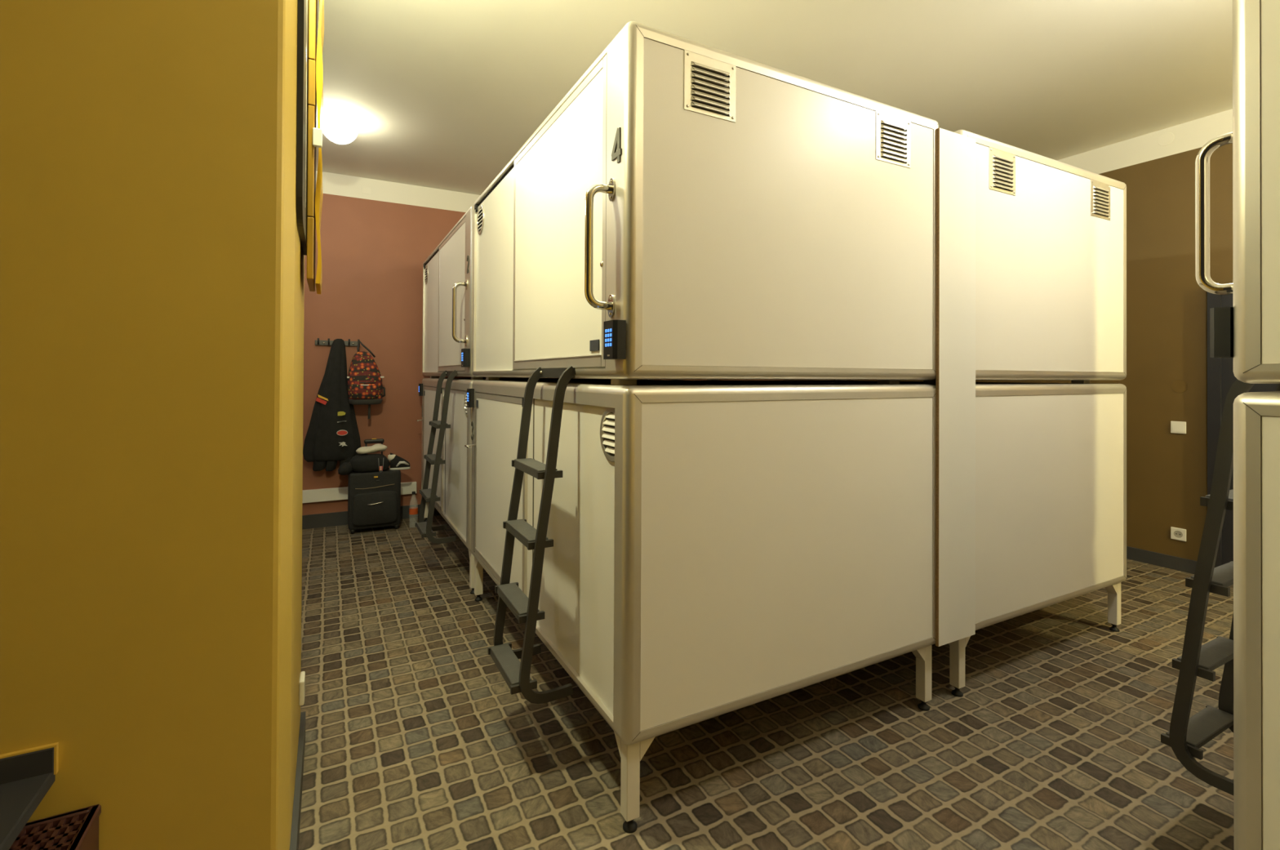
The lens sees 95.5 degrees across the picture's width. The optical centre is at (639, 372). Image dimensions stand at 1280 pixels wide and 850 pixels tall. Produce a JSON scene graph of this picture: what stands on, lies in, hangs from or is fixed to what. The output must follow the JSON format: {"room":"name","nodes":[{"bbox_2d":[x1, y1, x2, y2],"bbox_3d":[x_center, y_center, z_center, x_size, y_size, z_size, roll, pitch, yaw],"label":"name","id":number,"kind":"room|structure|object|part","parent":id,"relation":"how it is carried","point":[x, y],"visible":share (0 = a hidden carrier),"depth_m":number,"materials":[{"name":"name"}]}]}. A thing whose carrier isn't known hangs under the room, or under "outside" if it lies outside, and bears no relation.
{"room":"capsule hostel dormitory","nodes":[
{"label":"capsule hostel dormitory","id":0,"kind":"room"},
{"bbox_2d":[0,0,304,849],"bbox_3d":[-2.063,-0.218,1.162,2.388,3.030,0.761,0,0,-28],"label":"wall pier","id":1,"kind":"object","parent":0,"point":[152,257],"visible":0.83,"depth_m":1.27,"materials":[{"name":"paint"}]},
{"bbox_2d":[0,742,58,849],"bbox_3d":[-1.810,0.790,0.510,1.734,0.078,0.620,0,0,-28],"label":"wall shelf","id":2,"kind":"object","parent":1,"relation":"attached to","point":[27,775],"visible":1,"depth_m":1.14,"materials":[{"name":"stone"}]},
{"bbox_2d":[288,711,305,849],"bbox_3d":[-1.028,1.256,1.734,0.032,0.100,0.749,0,0,-28],"label":"baseboard","id":3,"kind":"object","parent":1,"relation":"attached to","point":[295,823],"visible":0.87,"depth_m":1.71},
{"bbox_2d":[298,671,305,705],"bbox_3d":[-1.128,1.055,1.942,0.016,0.080,0.080,0,0,-28],"label":"wall socket","id":4,"kind":"object","parent":1,"relation":"attached to","point":[302,675],"visible":1,"depth_m":1.91,"materials":[{"name":"white plastic"}]},
{"bbox_2d":[296,0,324,293],"bbox_3d":[-1.001,-1.022,1.780,0.055,1.498,0.600,0,0,-28],"label":"wall sign","id":5,"kind":"object","parent":1,"relation":"attached to","point":[309,193],"visible":1,"depth_m":1.77,"materials":[{"name":"yellow plastic"}]},
{"bbox_3d":[-0.942,-0.964,1.641,0.005,1.000,0.005,0,0,39],"label":"chrome trim","id":6,"kind":"part","parent":5,"relation":"part of","materials":[{"name":"silver metal"}]},
{"bbox_2d":[302,170,783,515],"bbox_3d":[-1.481,-0.185,5.700,7.700,3.030,0.150,0,0,-28],"label":"wall","id":7,"kind":"structure","parent":0,"point":[375,246],"depth_m":5.17,"materials":[{"name":"paint"}]},
{"bbox_2d":[315,337,359,346],"bbox_3d":[-2.590,-0.256,4.985,0.344,0.058,0.064,0,0,-28],"label":"coat rack","id":8,"kind":"object","parent":7,"relation":"attached to","point":[317,342],"visible":0.73,"depth_m":4.97,"materials":[{"name":"grey metal"}]},
{"bbox_2d":[302,338,360,475],"bbox_3d":[-2.588,0.294,4.904,0.437,1.154,0.123,0,0,-28],"label":"bag","id":9,"kind":"object","parent":8,"relation":"hanging from","point":[332,435],"visible":0.93,"depth_m":4.87,"materials":[{"name":"black fabric"}]},
{"bbox_2d":[346,340,385,418],"bbox_3d":[-2.335,0.064,4.970,0.302,0.673,0.209,0,0,-28],"label":"backpack","id":10,"kind":"object","parent":8,"relation":"hanging from","point":[365,387],"visible":1,"depth_m":4.90,"materials":[{"name":"fabric"}]},
{"bbox_2d":[302,481,416,502],"bbox_3d":[-2.471,1.046,5.060,0.990,0.105,0.035,0,0,-28],"label":"duct","id":11,"kind":"object","parent":7,"relation":"attached to","point":[311,495],"visible":0.42,"depth_m":4.96,"materials":[{"name":"white plastic"}]},
{"bbox_2d":[302,504,440,528],"bbox_3d":[-1.445,1.272,5.621,7.410,0.115,0.014,0,0,-28],"label":"baseboard","id":12,"kind":"structure","parent":7,"relation":"attached to","point":[336,518],"depth_m":4.98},
{"bbox_2d":[298,515,1233,849],"bbox_3d":[0.494,1.345,1.988,7.700,0.060,8.550,0,0,-28],"label":"floor","id":13,"kind":"structure","parent":0,"point":[416,739],"depth_m":2.06,"materials":[{"name":"tile"}]},
{"bbox_2d":[8,804,101,849],"bbox_3d":[-1.207,1.100,0.933,0.408,0.400,0.424,0,0,-28],"label":"basket","id":14,"kind":"object","parent":13,"relation":"on","point":[76,829],"visible":0.94,"depth_m":1.16,"materials":[{"name":"brown wicker"}]},
{"bbox_2d":[347,438,400,533],"bbox_3d":[-2.229,0.944,4.886,0.396,0.753,0.261,0,0,-28],"label":"suitcase","id":15,"kind":"object","parent":13,"relation":"on","point":[374,498],"visible":0.94,"depth_m":4.79,"materials":[{"name":"black fabric"}]},
{"bbox_2d":[337,453,390,474],"bbox_3d":[-2.285,0.754,4.823,0.391,0.145,0.205,0,0,-28],"label":"duffel bag","id":16,"kind":"object","parent":15,"relation":"on","point":[360,463],"visible":1,"depth_m":4.78,"materials":[{"name":"black fabric"}]},
{"bbox_2d":[355,443,386,453],"bbox_3d":[-2.243,0.640,4.864,0.236,0.077,0.124,0,0,-28],"label":"towel","id":17,"kind":"object","parent":16,"relation":"on","point":[376,447],"visible":1,"depth_m":4.82,"materials":[{"name":"white fabric"}]},
{"bbox_2d":[387,452,409,470],"bbox_3d":[-2.053,0.755,4.957,0.180,0.146,0.094,0,0,-28],"label":"sneaker","id":18,"kind":"object","parent":15,"relation":"on","point":[397,463],"visible":1,"depth_m":4.93,"materials":[{"name":"black fabric"}]},
{"bbox_2d":[408,491,417,514],"bbox_3d":[-1.931,1.171,4.961,0.071,0.304,0.071,0,0,-28],"label":"water bottle","id":19,"kind":"object","parent":13,"relation":"on","point":[412,510],"visible":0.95,"depth_m":4.94,"materials":[{"name":"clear plastic"}]},
{"bbox_2d":[416,377,666,594],"bbox_3d":[-0.896,0.689,4.611,1.440,1.272,2.007,0,0,-28],"label":"capsule","id":20,"kind":"object","parent":13,"relation":"on","point":[454,487],"visible":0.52,"depth_m":3.91,"materials":[{"name":"white plastic"}]},
{"bbox_3d":[-1.858,1.177,5.149,0.097,0.222,0.097,0,0,-28],"label":"leg","id":21,"kind":"part","parent":20,"relation":"part of","materials":[{"name":"beige metal"}]},
{"bbox_3d":[-1.662,0.566,4.683,0.024,0.842,0.891,0,0,-28],"label":"sliding door","id":22,"kind":"part","parent":20,"relation":"part of","materials":[{"name":"white laminate"}]},
{"bbox_3d":[-1.663,0.571,4.683,0.026,0.903,0.947,0,0,-28],"label":"door frame","id":23,"kind":"part","parent":20,"relation":"part of","materials":[{"name":"metal"}]},
{"bbox_2d":[415,369,457,543],"bbox_3d":[-1.354,0.540,3.861,0.214,1.108,0.346,0,0,-28],"label":"ladder","id":24,"kind":"object","parent":20,"relation":"attached to","point":[425,529],"visible":1,"depth_m":3.74,"materials":[{"name":"metal"}]},
{"bbox_3d":[-1.421,0.541,4.012,0.190,1.108,0.016,0,0,-28],"label":"rail","id":25,"kind":"part","parent":24,"relation":"part of","materials":[{"name":"grey metal"}]},
{"bbox_3d":[-1.267,0.010,3.909,0.009,0.034,0.346,0,0,-28],"label":"hook plate","id":26,"kind":"part","parent":24,"relation":"part of","materials":[{"name":"grey metal"}]},
{"bbox_3d":[-1.667,1.005,4.679,0.030,0.034,0.887,0,0,-28],"label":"rail","id":27,"kind":"part","parent":20,"relation":"part of","materials":[{"name":"metal"}]},
{"bbox_2d":[422,204,483,379],"bbox_3d":[-0.901,-0.467,4.612,1.464,1.040,2.021,0,0,-28],"label":"capsule","id":28,"kind":"object","parent":20,"relation":"on","point":[447,271],"visible":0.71,"depth_m":4.02,"materials":[{"name":"white plastic"}]},
{"bbox_2d":[424,264,428,284],"bbox_3d":[-1.857,-0.849,5.057,0.007,0.166,0.166,0,0,-28],"label":"ventilation grille","id":29,"kind":"object","parent":28,"relation":"attached to","point":[426,266],"depth_m":5.06,"materials":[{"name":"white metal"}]},
{"bbox_3d":[-1.467,-0.471,4.359,0.026,0.940,1.809,0,0,-28],"label":"fixed panel","id":30,"kind":"part","parent":28,"relation":"part of","materials":[{"name":"white plastic"}]},
{"bbox_3d":[-1.294,-0.027,3.998,0.030,0.041,0.942,0,0,-28],"label":"rail","id":31,"kind":"part","parent":28,"relation":"part of","materials":[{"name":"metal"}]},
{"bbox_3d":[-1.289,-0.490,4.003,0.024,0.883,0.946,0,0,-28],"label":"sliding door","id":32,"kind":"part","parent":28,"relation":"part of","materials":[{"name":"white plastic"}]},
{"bbox_3d":[-1.290,-0.482,4.002,0.026,0.951,1.002,0,0,-28],"label":"door frame","id":33,"kind":"part","parent":28,"relation":"part of","materials":[{"name":"metal"}]},
{"bbox_3d":[-1.082,-0.359,3.490,0.086,0.368,0.025,0,0,-28],"label":"grab handle","id":34,"kind":"part","parent":28,"relation":"part of","materials":[{"name":"silver metal"}]},
{"bbox_3d":[-1.221,0.568,3.883,0.026,0.910,0.878,0,0,-28],"label":"fixed panel","id":35,"kind":"part","parent":20,"relation":"part of","materials":[{"name":"white plastic"}]},
{"bbox_2d":[464,390,466,417],"bbox_3d":[-1.046,0.192,3.527,0.007,0.166,0.166,0,0,-28],"label":"ventilation grille","id":36,"kind":"object","parent":20,"relation":"attached to","point":[465,391],"depth_m":3.57,"materials":[{"name":"white metal"}]},
{"bbox_3d":[-0.979,1.171,3.508,0.097,0.222,0.097,0,0,-28],"label":"leg","id":37,"kind":"part","parent":20,"relation":"part of","materials":[{"name":"beige metal"}]},
{"bbox_2d":[464,379,936,833],"bbox_3d":[0.067,0.682,2.814,1.440,1.272,2.007,0,0,-28],"label":"capsule","id":38,"kind":"object","parent":13,"relation":"on","point":[720,548],"visible":0.92,"depth_m":1.90,"materials":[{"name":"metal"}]},
{"bbox_3d":[-0.936,0.411,3.233,0.064,0.010,0.090,0,0,-28],"label":"lever","id":39,"kind":"part","parent":38,"relation":"part of","materials":[{"name":"silver metal"}]},
{"bbox_3d":[-0.896,1.170,3.352,0.097,0.222,0.097,0,0,-28],"label":"leg","id":40,"kind":"part","parent":38,"relation":"part of","materials":[{"name":"beige metal"}]},
{"bbox_3d":[-0.705,0.998,2.882,0.030,0.034,0.887,0,0,-28],"label":"rail","id":41,"kind":"part","parent":38,"relation":"part of","materials":[{"name":"metal"}]},
{"bbox_3d":[-0.700,0.559,2.887,0.024,0.842,0.891,0,0,-28],"label":"sliding door","id":42,"kind":"part","parent":38,"relation":"part of","materials":[{"name":"white plastic"}]},
{"bbox_3d":[-0.701,0.564,2.886,0.026,0.903,0.947,0,0,-28],"label":"door frame","id":43,"kind":"part","parent":38,"relation":"part of","materials":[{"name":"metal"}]},
{"bbox_2d":[487,365,575,703],"bbox_3d":[-0.391,0.533,2.064,0.214,1.108,0.346,0,0,-28],"label":"ladder","id":44,"kind":"object","parent":38,"relation":"attached to","point":[516,673],"visible":1,"depth_m":1.95,"materials":[{"name":"metal"}]},
{"bbox_3d":[-0.459,0.534,2.216,0.190,1.108,0.016,0,0,-28],"label":"rail","id":45,"kind":"part","parent":44,"relation":"part of","materials":[{"name":"grey metal"}]},
{"bbox_3d":[-0.303,0.533,1.925,0.190,1.108,0.016,0,0,-28],"label":"rail","id":46,"kind":"part","parent":44,"relation":"part of","materials":[{"name":"grey metal"}]},
{"bbox_3d":[-0.305,0.003,2.113,0.009,0.034,0.346,0,0,-28],"label":"hook plate","id":47,"kind":"part","parent":44,"relation":"part of","materials":[{"name":"grey metal"}]},
{"bbox_3d":[-0.259,0.561,2.087,0.026,0.910,0.878,0,0,-28],"label":"fixed panel","id":48,"kind":"part","parent":38,"relation":"part of","materials":[{"name":"white plastic"}]},
{"bbox_2d":[600,407,614,462],"bbox_3d":[-0.083,0.185,1.730,0.007,0.166,0.166,0,0,-28],"label":"ventilation grille","id":49,"kind":"object","parent":38,"relation":"attached to","point":[606,414],"depth_m":1.76,"materials":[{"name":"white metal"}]},
{"bbox_3d":[-0.017,1.164,1.712,0.097,0.222,0.097,0,0,-28],"label":"leg","id":50,"kind":"part","parent":38,"relation":"part of","materials":[{"name":"beige metal"}]},
{"bbox_2d":[471,21,938,384],"bbox_3d":[0.061,-0.473,2.816,1.464,1.040,2.021,0,0,-28],"label":"capsule","id":51,"kind":"object","parent":38,"relation":"on","point":[688,209],"visible":0.99,"depth_m":1.92,"materials":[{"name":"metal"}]},
{"bbox_2d":[476,204,484,234],"bbox_3d":[-0.894,-0.855,3.260,0.007,0.166,0.166,0,0,-28],"label":"ventilation grille","id":52,"kind":"object","parent":51,"relation":"attached to","point":[480,207],"depth_m":3.25,"materials":[{"name":"white metal"}]},
{"bbox_3d":[-0.505,-0.478,2.563,0.026,0.940,1.809,0,0,-28],"label":"fixed panel","id":53,"kind":"part","parent":51,"relation":"part of","materials":[{"name":"white plastic"}]},
{"bbox_3d":[-0.331,-0.034,2.202,0.030,0.041,0.942,0,0,-28],"label":"rail","id":54,"kind":"part","parent":51,"relation":"part of","materials":[{"name":"metal"}]},
{"bbox_3d":[-0.326,-0.497,2.206,0.024,0.883,0.946,0,0,-28],"label":"sliding door","id":55,"kind":"part","parent":51,"relation":"part of","materials":[{"name":"white plastic"}]},
{"bbox_3d":[-0.327,-0.489,2.206,0.026,0.951,1.002,0,0,-28],"label":"door frame","id":56,"kind":"part","parent":51,"relation":"part of","materials":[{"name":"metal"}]},
{"bbox_3d":[-0.120,-0.366,1.694,0.086,0.368,0.025,0,0,-28],"label":"grab handle","id":57,"kind":"part","parent":51,"relation":"part of","materials":[{"name":"silver metal"}]},
{"bbox_2d":[684,49,736,122],"bbox_3d":[0.216,-0.865,1.759,0.190,0.178,0.010,0,0,-28],"label":"vent","id":58,"kind":"object","parent":51,"relation":"attached to","point":[709,77],"depth_m":1.76,"materials":[{"name":"metal"}]},
{"bbox_3d":[0.571,-0.482,1.956,1.280,0.932,0.003,0,0,-28],"label":"panel","id":59,"kind":"part","parent":51,"relation":"part of","materials":[{"name":"white plastic"}]},
{"bbox_2d":[875,111,911,168],"bbox_3d":[0.940,-0.859,2.147,0.190,0.178,0.010,0,0,-28],"label":"vent","id":60,"kind":"object","parent":51,"relation":"attached to","point":[893,128],"depth_m":2.15,"materials":[{"name":"metal"}]},
{"bbox_3d":[0.566,0.555,1.949,1.280,0.926,0.003,0,0,-28],"label":"panel","id":61,"kind":"part","parent":38,"relation":"part of","materials":[{"name":"white plastic"}]},
{"bbox_3d":[1.079,1.173,2.299,0.097,0.222,0.097,0,0,-28],"label":"leg","id":62,"kind":"part","parent":38,"relation":"part of","materials":[{"name":"beige metal"}]},
{"bbox_2d":[935,127,975,646],"bbox_3d":[1.254,0.056,2.308,0.233,2.006,0.012,0,0,-28],"label":"board","id":63,"kind":"object","parent":38,"relation":"attached to","point":[955,395],"visible":1,"depth_m":2.30,"materials":[{"name":"white plastic"}]},
{"bbox_2d":[720,380,1126,697],"bbox_3d":[1.452,0.694,3.556,1.440,1.272,2.007,0,0,-28],"label":"capsule","id":64,"kind":"object","parent":13,"relation":"on","point":[1051,458],"visible":0.48,"depth_m":2.63,"materials":[{"name":"white plastic"}]},
{"bbox_2d":[706,129,1126,383],"bbox_3d":[1.469,-0.462,3.570,1.464,1.040,2.021,0,0,-28],"label":"capsule","id":65,"kind":"object","parent":64,"relation":"on","point":[1051,234],"visible":0.42,"depth_m":2.64,"materials":[{"name":"white plastic"}]},
{"bbox_2d":[989,146,1015,195],"bbox_3d":[1.544,-0.854,2.471,0.190,0.178,0.010,0,0,-28],"label":"vent","id":66,"kind":"object","parent":65,"relation":"attached to","point":[1002,159],"depth_m":2.47,"materials":[{"name":"metal"}]},
{"bbox_3d":[1.431,-0.471,3.549,1.378,1.022,2.007,0,0,-28],"label":"frame","id":67,"kind":"part","parent":65,"relation":"part of","materials":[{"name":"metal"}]},
{"bbox_3d":[1.902,-0.470,2.669,1.280,0.932,0.003,0,0,-28],"label":"panel","id":68,"kind":"part","parent":65,"relation":"part of","materials":[{"name":"white plastic"}]},
{"bbox_2d":[1090,178,1110,220],"bbox_3d":[2.268,-0.848,2.859,0.190,0.178,0.010,0,0,-28],"label":"vent","id":69,"kind":"object","parent":65,"relation":"attached to","point":[1100,188],"depth_m":2.85,"materials":[{"name":"metal"}]},
{"bbox_3d":[1.314,1.175,2.425,0.097,0.222,0.097,0,0,-28],"label":"leg","id":70,"kind":"part","parent":64,"relation":"part of","materials":[{"name":"beige metal"}]},
{"bbox_3d":[1.897,0.567,2.662,1.280,0.926,0.003,0,0,-28],"label":"panel","id":71,"kind":"part","parent":64,"relation":"part of","materials":[{"name":"white plastic"}]},
{"bbox_3d":[2.410,1.184,3.012,0.097,0.222,0.097,0,0,-28],"label":"leg","id":72,"kind":"part","parent":64,"relation":"part of","materials":[{"name":"beige metal"}]},
{"bbox_2d":[1233,391,1279,849],"bbox_3d":[2.457,0.683,1.139,2.007,1.272,1.440,0,0,-28],"label":"capsule","id":73,"kind":"object","parent":13,"relation":"on","point":[1256,415],"visible":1,"depth_m":1.21,"materials":[{"name":"white plastic"}]},
{"bbox_2d":[1160,378,1279,795],"bbox_3d":[1.663,0.540,1.626,0.346,1.108,0.214,0,0,-28],"label":"ladder","id":74,"kind":"object","parent":73,"relation":"attached to","point":[1186,735],"visible":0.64,"depth_m":1.57,"materials":[{"name":"metal"}]},
{"bbox_3d":[1.814,0.541,1.693,0.016,1.108,0.190,0,0,-28],"label":"rail","id":75,"kind":"part","parent":74,"relation":"part of","materials":[{"name":"grey metal"}]},
{"bbox_2d":[1195,0,1279,383],"bbox_3d":[2.457,-0.472,1.158,2.021,1.040,1.464,0,0,-28],"label":"capsule","id":76,"kind":"object","parent":73,"relation":"on","point":[1247,331],"visible":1,"depth_m":1.22,"materials":[{"name":"white plastic"}]},
{"bbox_3d":[1.335,-0.361,1.338,0.025,0.368,0.086,0,0,-28],"label":"grab handle","id":77,"kind":"part","parent":76,"relation":"part of","materials":[{"name":"silver metal"}]},
{"bbox_3d":[2.477,-0.482,1.119,2.007,1.022,1.378,0,0,-28],"label":"frame","id":78,"kind":"part","parent":76,"relation":"part of","materials":[{"name":"metal"}]},
{"bbox_3d":[1.597,-0.485,0.648,0.003,0.932,1.280,0,0,-28],"label":"panel","id":79,"kind":"part","parent":76,"relation":"part of","materials":[{"name":"white plastic"}]},
{"bbox_3d":[1.591,0.552,0.641,0.003,0.926,1.280,0,0,-28],"label":"panel","id":80,"kind":"part","parent":73,"relation":"part of","materials":[{"name":"white plastic"}]},
{"bbox_2d":[315,0,1232,195],"bbox_3d":[0.510,-1.745,2.008,7.700,0.060,8.550,0,0,-28],"label":"ceiling","id":81,"kind":"structure","parent":0,"point":[440,94],"depth_m":3.19,"materials":[{"name":"white paint"}]},
{"bbox_2d":[322,111,358,144],"bbox_3d":[-2.026,-1.660,3.922,0.230,0.230,0.230,0,0,-28],"label":"ceiling lamp","id":82,"kind":"object","parent":81,"relation":"attached to","point":[340,127],"visible":0.77,"depth_m":3.85,"materials":[{"name":"white plastic"}]},
{"bbox_2d":[783,108,1232,560],"bbox_3d":[3.869,-0.172,3.717,0.140,3.030,8.400,0,0,-28],"label":"wall","id":83,"kind":"structure","parent":0,"point":[1166,306],"depth_m":4.02,"materials":[{"name":"brown paint"}]},
{"bbox_2d":[1126,546,1196,573],"bbox_3d":[3.762,1.299,3.731,0.014,0.088,8.236,0,0,-28],"label":"baseboard","id":84,"kind":"structure","parent":83,"relation":"attached to","point":[1174,562],"depth_m":4.01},
{"bbox_2d":[1170,526,1186,541],"bbox_3d":[3.651,1.098,3.945,0.011,0.082,0.082,0,0,-28],"label":"wall socket","id":85,"kind":"object","parent":83,"relation":"attached to","point":[1180,534],"visible":1,"depth_m":3.94,"materials":[{"name":"white plastic"}]},
{"bbox_2d":[1170,421,1186,433],"bbox_3d":[3.654,0.375,3.949,0.013,0.082,0.082,0,0,-28],"label":"light switch","id":86,"kind":"object","parent":83,"relation":"attached to","point":[1176,427],"visible":1,"depth_m":3.94,"materials":[{"name":"white plastic"}]},
{"bbox_2d":[1170,379,1187,392],"bbox_3d":[3.661,0.097,3.950,0.002,0.090,0.090,0,0,-28],"label":"junction cover","id":87,"kind":"object","parent":83,"relation":"attached to","point":[1178,385],"visible":1,"depth_m":3.95,"materials":[{"name":"brown plastic"}]},
{"bbox_2d":[1207,282,1278,567],"bbox_3d":[3.932,0.386,3.345,0.093,1.910,1.008,0,0,-28],"label":"door","id":88,"kind":"structure","parent":83,"relation":"in","point":[1220,375],"depth_m":3.74,"materials":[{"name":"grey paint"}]}
]}

